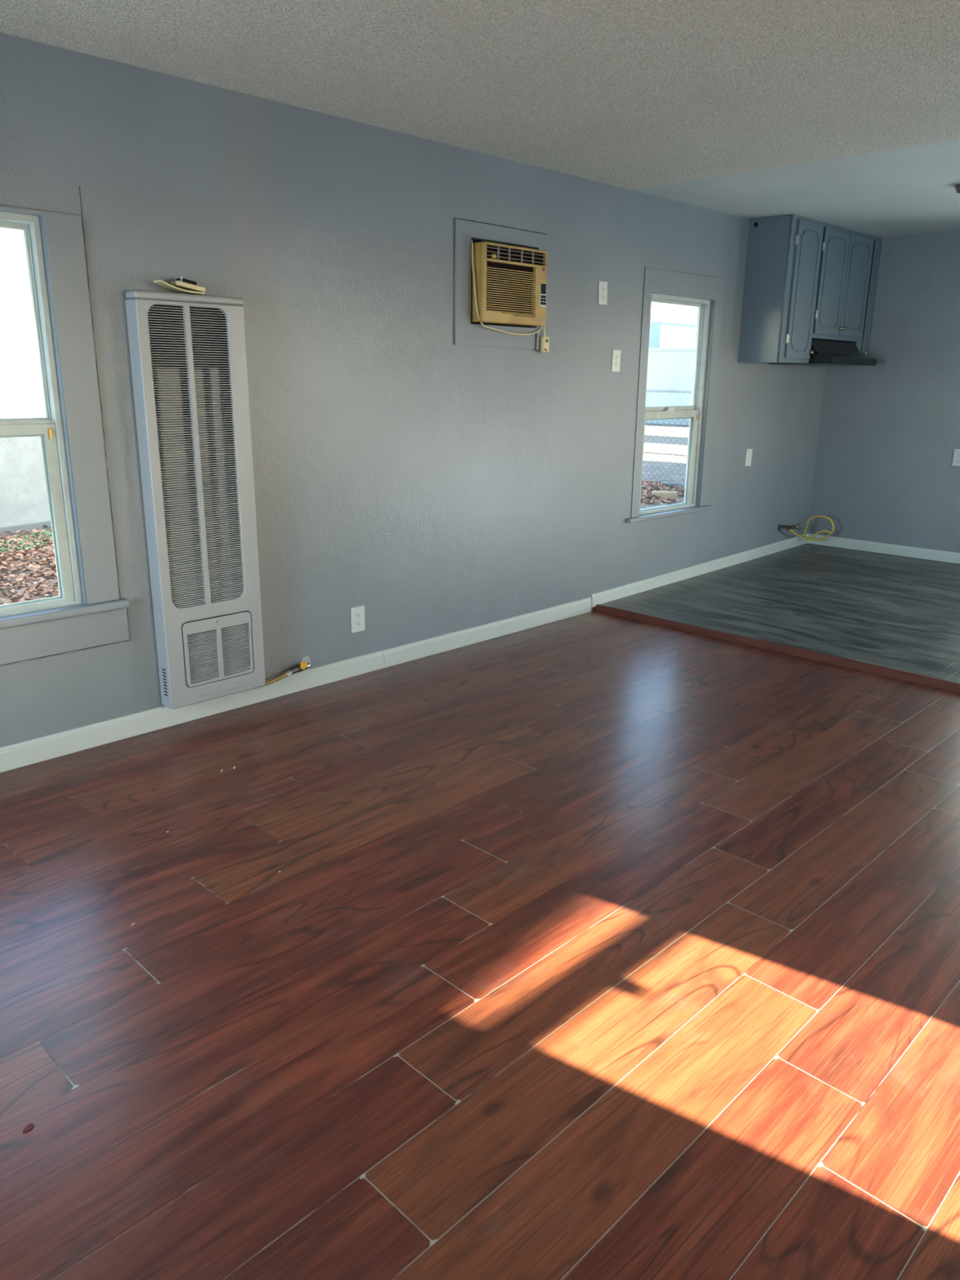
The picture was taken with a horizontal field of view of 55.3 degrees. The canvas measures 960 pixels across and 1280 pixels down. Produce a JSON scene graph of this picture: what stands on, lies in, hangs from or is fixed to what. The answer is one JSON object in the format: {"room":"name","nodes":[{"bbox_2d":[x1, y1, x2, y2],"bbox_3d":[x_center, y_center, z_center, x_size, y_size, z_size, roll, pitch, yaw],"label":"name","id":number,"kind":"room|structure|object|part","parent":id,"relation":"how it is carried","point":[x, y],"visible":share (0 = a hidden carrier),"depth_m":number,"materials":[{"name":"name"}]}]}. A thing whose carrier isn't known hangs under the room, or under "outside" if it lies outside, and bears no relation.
{"room":"empty living room","nodes":[
{"label":"empty living room","id":0,"kind":"room"},
{"bbox_2d":[0,422,688,599],"bbox_3d":[-8.388,-9.269,38.097,59.880,0.300,85.000,16,22,42],"label":"ground","id":1,"kind":"structure","parent":0,"point":[669,457],"depth_m":15.55,"materials":[{"name":"grey concrete"}]},
{"bbox_2d":[0,227,51,534],"bbox_3d":[-5.851,-2.279,7.005,0.320,3.700,14.000,9,18,28],"label":"house","id":2,"kind":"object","parent":1,"relation":"on","point":[24,499],"visible":0.02,"depth_m":9.05,"materials":[{"name":"paint"}]},
{"bbox_2d":[0,528,53,555],"bbox_3d":[-4.176,-0.872,8.406,1.041,0.056,2.825,9,18,27],"label":"weeds","id":3,"kind":"object","parent":1,"relation":"on","point":[48,532],"visible":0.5,"depth_m":8.46,"materials":[{"name":"green plant"}]},
{"bbox_2d":[0,524,59,604],"bbox_3d":[-3.379,-0.740,7.923,5.443,0.094,7.984,10,19,31],"label":"fallen leaves","id":4,"kind":"object","parent":1,"relation":"on","point":[18,596],"visible":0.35,"depth_m":7.29,"materials":[{"name":"brown plant"}]},
{"bbox_2d":[640,480,684,506],"bbox_3d":[2.401,-2.158,12.896,2.246,0.187,2.976,1,16,3],"label":"fallen leaves","id":5,"kind":"object","parent":1,"relation":"on","point":[647,486],"visible":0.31,"depth_m":12.51,"materials":[{"name":"brown plant"}]},
{"bbox_2d":[651,490,677,500],"bbox_3d":[2.453,-1.918,12.183,0.330,0.115,0.120,2,16,6],"label":"stone block","id":6,"kind":"object","parent":1,"relation":"on","point":[669,495],"visible":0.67,"depth_m":12.12,"materials":[{"name":"brown"}]},
{"bbox_2d":[643,442,687,456],"bbox_3d":[-6.418,-7.373,30.997,53.000,0.020,2.500,16,22,42],"label":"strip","id":7,"kind":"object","parent":1,"relation":"on","point":[668,447],"depth_m":20.68,"materials":[{"name":"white concrete"}]},
{"bbox_2d":[658,480,673,486],"bbox_3d":[2.725,-2.257,13.398,0.213,0.149,0.150,2,16,6],"label":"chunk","id":8,"kind":"object","parent":1,"relation":"on","point":[660,481],"visible":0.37,"depth_m":13.35,"materials":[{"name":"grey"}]},
{"bbox_2d":[641,389,691,487],"bbox_3d":[2.233,-3.111,13.928,7.056,1.442,0.056,16,22,42],"label":"fence","id":9,"kind":"object","parent":1,"relation":"on","point":[647,390],"visible":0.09,"depth_m":13.44,"materials":[{"name":"grey metal"}]},
{"bbox_3d":[2.240,-3.746,13.746,7.000,0.036,0.036,16,22,42],"label":"rail","id":10,"kind":"part","parent":9,"relation":"part of","materials":[{"name":"grey metal"}]},
{"bbox_2d":[644,346,694,425],"bbox_3d":[5.784,-10.197,36.602,16.300,2.600,7.000,16,22,42],"label":"building","id":11,"kind":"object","parent":1,"relation":"on","point":[671,368],"visible":0.05,"depth_m":32.17,"materials":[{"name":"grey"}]},
{"bbox_2d":[660,481,679,491],"bbox_3d":[2.701,-2.167,13.011,0.260,0.140,0.180,5,17,16],"label":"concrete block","id":12,"kind":"object","parent":1,"relation":"on","point":[669,483],"visible":0.58,"depth_m":12.93,"materials":[{"name":"grey concrete"}]},
{"bbox_2d":[648,306,696,347],"bbox_3d":[8.378,-14.075,45.843,4.000,5.000,3.400,16,22,42],"label":"neighboring building","id":13,"kind":"structure","parent":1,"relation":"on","point":[668,328],"depth_m":44.15,"materials":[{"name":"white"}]},
{"bbox_2d":[0,32,826,747],"bbox_3d":[-0.428,-0.923,4.423,0.120,2.933,9.225,16,22,42],"label":"wall","id":14,"kind":"structure","parent":0,"point":[418,479],"depth_m":4.21,"materials":[{"name":"paint"}]},
{"bbox_2d":[0,186,130,666],"bbox_3d":[-1.764,-0.688,3.048,0.147,1.628,1.052,16,22,42],"label":"window","id":15,"kind":"structure","parent":14,"relation":"in","point":[36,628],"depth_m":3.30,"materials":[{"name":"plastic"}]},
{"bbox_3d":[-1.793,-1.038,2.982,0.024,0.658,0.691,16,22,42],"label":"sash","id":16,"kind":"part","parent":15,"relation":"part of","materials":[{"name":"plastic"}]},
{"bbox_3d":[-1.777,-0.719,3.054,0.031,0.011,0.691,16,22,42],"label":"meeting rail","id":17,"kind":"part","parent":15,"relation":"part of","materials":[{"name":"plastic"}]},
{"bbox_3d":[-1.777,-0.392,3.145,0.024,0.671,0.691,16,22,42],"label":"sash","id":18,"kind":"part","parent":15,"relation":"part of","materials":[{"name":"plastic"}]},
{"bbox_3d":[-1.785,-0.720,3.063,0.085,1.359,0.735,16,22,42],"label":"frame","id":19,"kind":"part","parent":15,"relation":"part of","materials":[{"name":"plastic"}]},
{"bbox_3d":[-1.742,-0.047,3.200,0.062,0.034,1.050,16,22,42],"label":"sill","id":20,"kind":"part","parent":15,"relation":"part of","materials":[{"name":"grey paint"}]},
{"bbox_2d":[124,289,265,709],"bbox_3d":[-1.110,-0.531,3.660,0.092,1.593,0.444,16,22,42],"label":"wall heater","id":21,"kind":"object","parent":14,"relation":"attached to","point":[188,352],"visible":1,"depth_m":3.62,"materials":[{"name":"grey metal"}]},
{"bbox_3d":[-1.117,-0.520,3.671,0.070,1.561,0.442,16,22,42],"label":"panel","id":22,"kind":"part","parent":21,"relation":"part of","materials":[{"name":"grey metal"}]},
{"bbox_2d":[147,306,205,608],"bbox_3d":[-1.161,-0.680,3.519,0.010,1.130,0.146,16,22,42],"label":"grille","id":23,"kind":"object","parent":21,"relation":"attached to","point":[171,418],"depth_m":3.53,"materials":[{"name":"grey metal"}]},
{"bbox_2d":[153,280,204,294],"bbox_3d":[-1.122,-1.316,3.419,0.060,0.038,0.172,16,22,42],"label":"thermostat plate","id":24,"kind":"object","parent":21,"relation":"on","point":[162,283],"visible":0.98,"depth_m":3.40,"materials":[{"name":"beige plastic"}]},
{"bbox_2d":[169,275,205,292],"bbox_3d":[-1.097,-1.334,3.436,0.060,0.049,0.114,16,22,42],"label":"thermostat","id":25,"kind":"object","parent":24,"relation":"on","point":[185,284],"visible":0.91,"depth_m":3.42,"materials":[{"name":"beige plastic"}]},
{"bbox_3d":[-1.137,-0.527,3.690,0.008,1.548,0.431,16,22,42],"label":"panel","id":26,"kind":"part","parent":21,"relation":"part of","materials":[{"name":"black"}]},
{"bbox_2d":[189,308,244,602],"bbox_3d":[-1.041,-0.713,3.636,0.010,1.130,0.159,16,22,42],"label":"grille","id":27,"kind":"object","parent":21,"relation":"attached to","point":[197,402],"depth_m":3.64,"materials":[{"name":"grey metal"}]},
{"bbox_3d":[-1.085,0.036,3.807,0.012,0.270,0.311,16,22,42],"label":"access door","id":28,"kind":"part","parent":21,"relation":"part of","materials":[{"name":"grey metal"}]},
{"bbox_2d":[253,655,310,688],"bbox_3d":[-0.888,0.146,4.117,0.066,0.081,0.354,16,22,42],"label":"gas line","id":29,"kind":"object","parent":14,"relation":"attached to","point":[304,664],"visible":0.84,"depth_m":4.15,"materials":[{"name":"gold metal"}]},
{"bbox_3d":[-0.799,0.113,4.161,0.011,0.034,0.036,16,22,42],"label":"valve handle","id":30,"kind":"part","parent":29,"relation":"part of","materials":[{"name":"orange"}]},
{"bbox_2d":[350,605,364,633],"bbox_3d":[-0.587,-0.100,4.405,0.008,0.124,0.081,16,22,42],"label":"outlet","id":31,"kind":"object","parent":14,"relation":"attached to","point":[357,613],"visible":1,"depth_m":4.40,"materials":[{"name":"grey plastic"}]},
{"bbox_2d":[355,612,360,617],"bbox_3d":[-0.585,-0.120,4.399,0.004,0.029,0.033,16,22,42],"label":"receptacle","id":32,"kind":"object","parent":31,"relation":"attached to","point":[357,615],"depth_m":4.40,"materials":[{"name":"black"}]},
{"bbox_2d":[355,620,361,626],"bbox_3d":[-0.586,-0.079,4.410,0.004,0.029,0.033,16,22,42],"label":"receptacle","id":33,"kind":"object","parent":31,"relation":"attached to","point":[358,623],"depth_m":4.41,"materials":[{"name":"white plastic"}]},
{"bbox_2d":[0,533,808,773],"bbox_3d":[-0.390,0.035,4.649,0.014,0.164,8.985,16,22,42],"label":"baseboard","id":34,"kind":"structure","parent":14,"relation":"attached to","point":[36,750],"depth_m":4.35,"materials":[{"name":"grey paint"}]},
{"bbox_2d":[453,217,551,349],"bbox_3d":[0.121,-1.787,4.648,0.011,0.582,0.694,16,22,42],"label":"panel","id":35,"kind":"object","parent":14,"relation":"attached to","point":[465,333],"visible":0.92,"depth_m":4.53,"materials":[{"name":"grey paint"}]},
{"bbox_2d":[536,331,539,350],"bbox_3d":[0.310,-1.596,4.886,0.004,0.095,0.023,16,22,42],"label":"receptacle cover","id":36,"kind":"object","parent":35,"relation":"attached to","point":[538,333],"visible":1,"depth_m":4.88,"materials":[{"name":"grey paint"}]},
{"bbox_2d":[471,239,549,352],"bbox_3d":[0.047,-1.777,4.783,0.448,0.520,0.574,16,22,42],"label":"air conditioner","id":37,"kind":"object","parent":14,"relation":"attached to","point":[508,282],"visible":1,"depth_m":4.58,"materials":[{"name":"beige plastic"}]},
{"bbox_2d":[486,266,536,312],"bbox_3d":[0.158,-1.750,4.586,0.004,0.191,0.358,16,22,42],"label":"grille","id":38,"kind":"object","parent":37,"relation":"attached to","point":[508,289],"depth_m":4.60,"materials":[{"name":"beige plastic"}]},
{"bbox_2d":[485,244,546,264],"bbox_3d":[0.181,-1.917,4.567,0.011,0.059,0.440,16,22,42],"label":"grille","id":39,"kind":"object","parent":37,"relation":"attached to","point":[495,254],"depth_m":4.56,"materials":[{"name":"brown plastic"}]},
{"bbox_3d":[0.327,-1.788,4.748,0.002,0.116,0.045,16,22,42],"label":"control panel","id":40,"kind":"part","parent":37,"relation":"part of","materials":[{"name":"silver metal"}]},
{"bbox_2d":[598,280,607,304],"bbox_3d":[0.699,-1.972,5.207,0.008,0.127,0.083,16,22,42],"label":"outlet","id":41,"kind":"object","parent":14,"relation":"attached to","point":[602,286],"visible":1,"depth_m":5.20,"materials":[{"name":"grey plastic"}]},
{"bbox_2d":[611,349,621,372],"bbox_3d":[0.806,-1.650,5.416,0.008,0.124,0.076,16,21,42],"label":"outlet","id":42,"kind":"object","parent":14,"relation":"attached to","point":[615,365],"visible":1,"depth_m":5.41,"materials":[{"name":"grey plastic"}]},
{"bbox_2d":[626,266,724,523],"bbox_3d":[1.248,-1.578,5.968,0.149,1.523,0.972,16,22,42],"label":"window","id":43,"kind":"structure","parent":14,"relation":"in","point":[655,280],"depth_m":6.04,"materials":[{"name":"plastic"}]},
{"bbox_3d":[1.270,-0.850,6.147,0.064,0.025,0.972,16,22,42],"label":"sill","id":44,"kind":"part","parent":43,"relation":"part of","materials":[{"name":"grey paint"}]},
{"bbox_3d":[1.240,-1.187,6.100,0.024,0.639,0.686,16,22,42],"label":"sash","id":45,"kind":"part","parent":43,"relation":"part of","materials":[{"name":"plastic"}]},
{"bbox_3d":[1.240,-1.500,6.014,0.031,0.011,0.686,16,22,42],"label":"meeting rail","id":46,"kind":"part","parent":43,"relation":"part of","materials":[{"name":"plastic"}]},
{"bbox_3d":[1.224,-1.834,5.938,0.024,0.689,0.686,16,22,42],"label":"sash","id":47,"kind":"part","parent":43,"relation":"part of","materials":[{"name":"plastic"}]},
{"bbox_3d":[1.232,-1.530,6.014,0.085,1.358,0.730,16,22,42],"label":"frame","id":48,"kind":"part","parent":43,"relation":"part of","materials":[{"name":"plastic"}]},
{"bbox_2d":[744,448,752,466],"bbox_3d":[1.981,-1.345,6.751,0.008,0.127,0.087,16,22,42],"label":"switch plate","id":49,"kind":"object","parent":14,"relation":"attached to","point":[748,451],"visible":1,"depth_m":6.74,"materials":[{"name":"grey plastic"}]},
{"bbox_2d":[777,515,834,541],"bbox_3d":[2.591,-0.896,7.404,0.475,0.213,0.219,-4,17,-15],"label":"hose","id":50,"kind":"object","parent":14,"relation":"attached to","point":[797,526],"visible":1,"depth_m":7.38,"materials":[{"name":"rubber"}]},
{"bbox_2d":[737,214,880,363],"bbox_3d":[2.413,-2.471,6.614,0.355,0.914,1.396,16,22,42],"label":"upper cabinet","id":51,"kind":"object","parent":14,"relation":"attached to","point":[806,279],"visible":0.96,"depth_m":6.25,"materials":[{"name":"paint"}]},
{"bbox_3d":[2.195,-2.359,6.206,0.016,0.864,0.349,16,22,42],"label":"door","id":52,"kind":"part","parent":51,"relation":"part of","materials":[{"name":"paint"}]},
{"bbox_2d":[768,338,876,365],"bbox_3d":[2.542,-2.119,6.762,0.479,0.170,0.752,16,22,42],"label":"range hood","id":53,"kind":"object","parent":51,"relation":"attached to","point":[826,353],"visible":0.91,"depth_m":6.60,"materials":[{"name":"black metal"}]},
{"bbox_2d":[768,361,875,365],"bbox_3d":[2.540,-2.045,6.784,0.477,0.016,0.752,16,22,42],"label":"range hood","id":54,"kind":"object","parent":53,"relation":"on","point":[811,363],"depth_m":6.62,"materials":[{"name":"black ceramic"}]},
{"bbox_3d":[2.482,-2.518,6.463,0.016,0.686,0.388,16,22,42],"label":"door","id":55,"kind":"part","parent":51,"relation":"part of","materials":[{"name":"paint"}]},
{"bbox_3d":[2.764,-2.594,6.739,0.016,0.686,0.404,16,22,42],"label":"door","id":56,"kind":"part","parent":51,"relation":"part of","materials":[{"name":"paint"}]},
{"bbox_3d":[2.963,-2.576,6.955,0.016,0.836,0.094,16,22,42],"label":"door","id":57,"kind":"part","parent":51,"relation":"part of","materials":[{"name":"paint"}]},
{"bbox_2d":[0,610,959,1279],"bbox_3d":[0.458,0.911,1.936,5.224,0.001,6.120,16,22,42],"label":"floor","id":58,"kind":"structure","parent":0,"point":[593,944],"depth_m":2.23,"materials":[{"name":"red laminate"}]},
{"bbox_2d":[22,1122,33,1132],"bbox_3d":[-0.872,0.943,1.771,0.014,0.001,0.024,5,17,15],"label":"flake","id":59,"kind":"object","parent":58,"relation":"on","point":[29,1126],"visible":1,"depth_m":1.77,"materials":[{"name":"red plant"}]},
{"bbox_2d":[0,0,959,238],"bbox_3d":[1.463,-1.732,2.177,5.270,0.100,9.105,16,22,42],"label":"ceiling","id":60,"kind":"structure","parent":0,"point":[631,95],"depth_m":3.28,"materials":[{"name":"white paint"}]},
{"bbox_2d":[951,182,959,193],"bbox_3d":[2.646,-2.450,4.968,0.166,0.044,0.166,16,22,42],"label":"ceiling fixture","id":61,"kind":"object","parent":60,"relation":"attached to","point":[957,185],"visible":1,"depth_m":4.96,"materials":[{"name":"grey plastic"}]},
{"bbox_2d":[644,435,688,445],"bbox_3d":[-4.593,-7.863,32.783,53.000,0.012,2.700,16,22,42],"label":"road","id":62,"kind":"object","parent":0,"point":[673,440],"depth_m":23.82,"materials":[{"name":"grey asphalt"}]},
{"bbox_2d":[644,425,688,437],"bbox_3d":[-2.101,-8.541,35.218,53.000,0.020,4.400,16,22,42],"label":"pavement","id":63,"kind":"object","parent":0,"point":[683,430],"depth_m":27.62,"materials":[{"name":"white concrete"}]},
{"bbox_2d":[593,604,959,693],"bbox_3d":[2.558,0.310,4.035,5.150,0.038,0.037,16,22,42],"label":"trim","id":64,"kind":"structure","parent":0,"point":[825,658],"depth_m":4.87,"materials":[{"name":"brown wood"}]},
{"bbox_2d":[600,542,959,683],"bbox_3d":[3.579,0.036,5.033,5.150,0.133,2.885,16,22,42],"label":"floor","id":65,"kind":"structure","parent":0,"point":[902,613],"depth_m":5.75,"materials":[{"name":"grey laminate"}]},
{"bbox_2d":[808,230,959,552],"bbox_3d":[4.687,-1.246,5.734,5.270,2.933,0.120,16,22,42],"label":"wall","id":66,"kind":"structure","parent":0,"point":[889,430],"depth_m":6.99,"materials":[{"name":"paint"}]},
{"bbox_2d":[807,533,959,564],"bbox_3d":[3.295,-0.705,7.210,1.520,0.080,0.014,16,22,42],"label":"baseboard","id":67,"kind":"structure","parent":66,"relation":"attached to","point":[869,546],"depth_m":7.26,"materials":[{"name":"white wood"}]},
{"bbox_2d":[951,448,959,466],"bbox_3d":[3.546,-1.349,6.780,0.081,0.124,0.008,16,22,42],"label":"outlet","id":68,"kind":"object","parent":66,"relation":"attached to","point":[956,460],"visible":1,"depth_m":6.79,"materials":[{"name":"grey plastic"}]}
]}

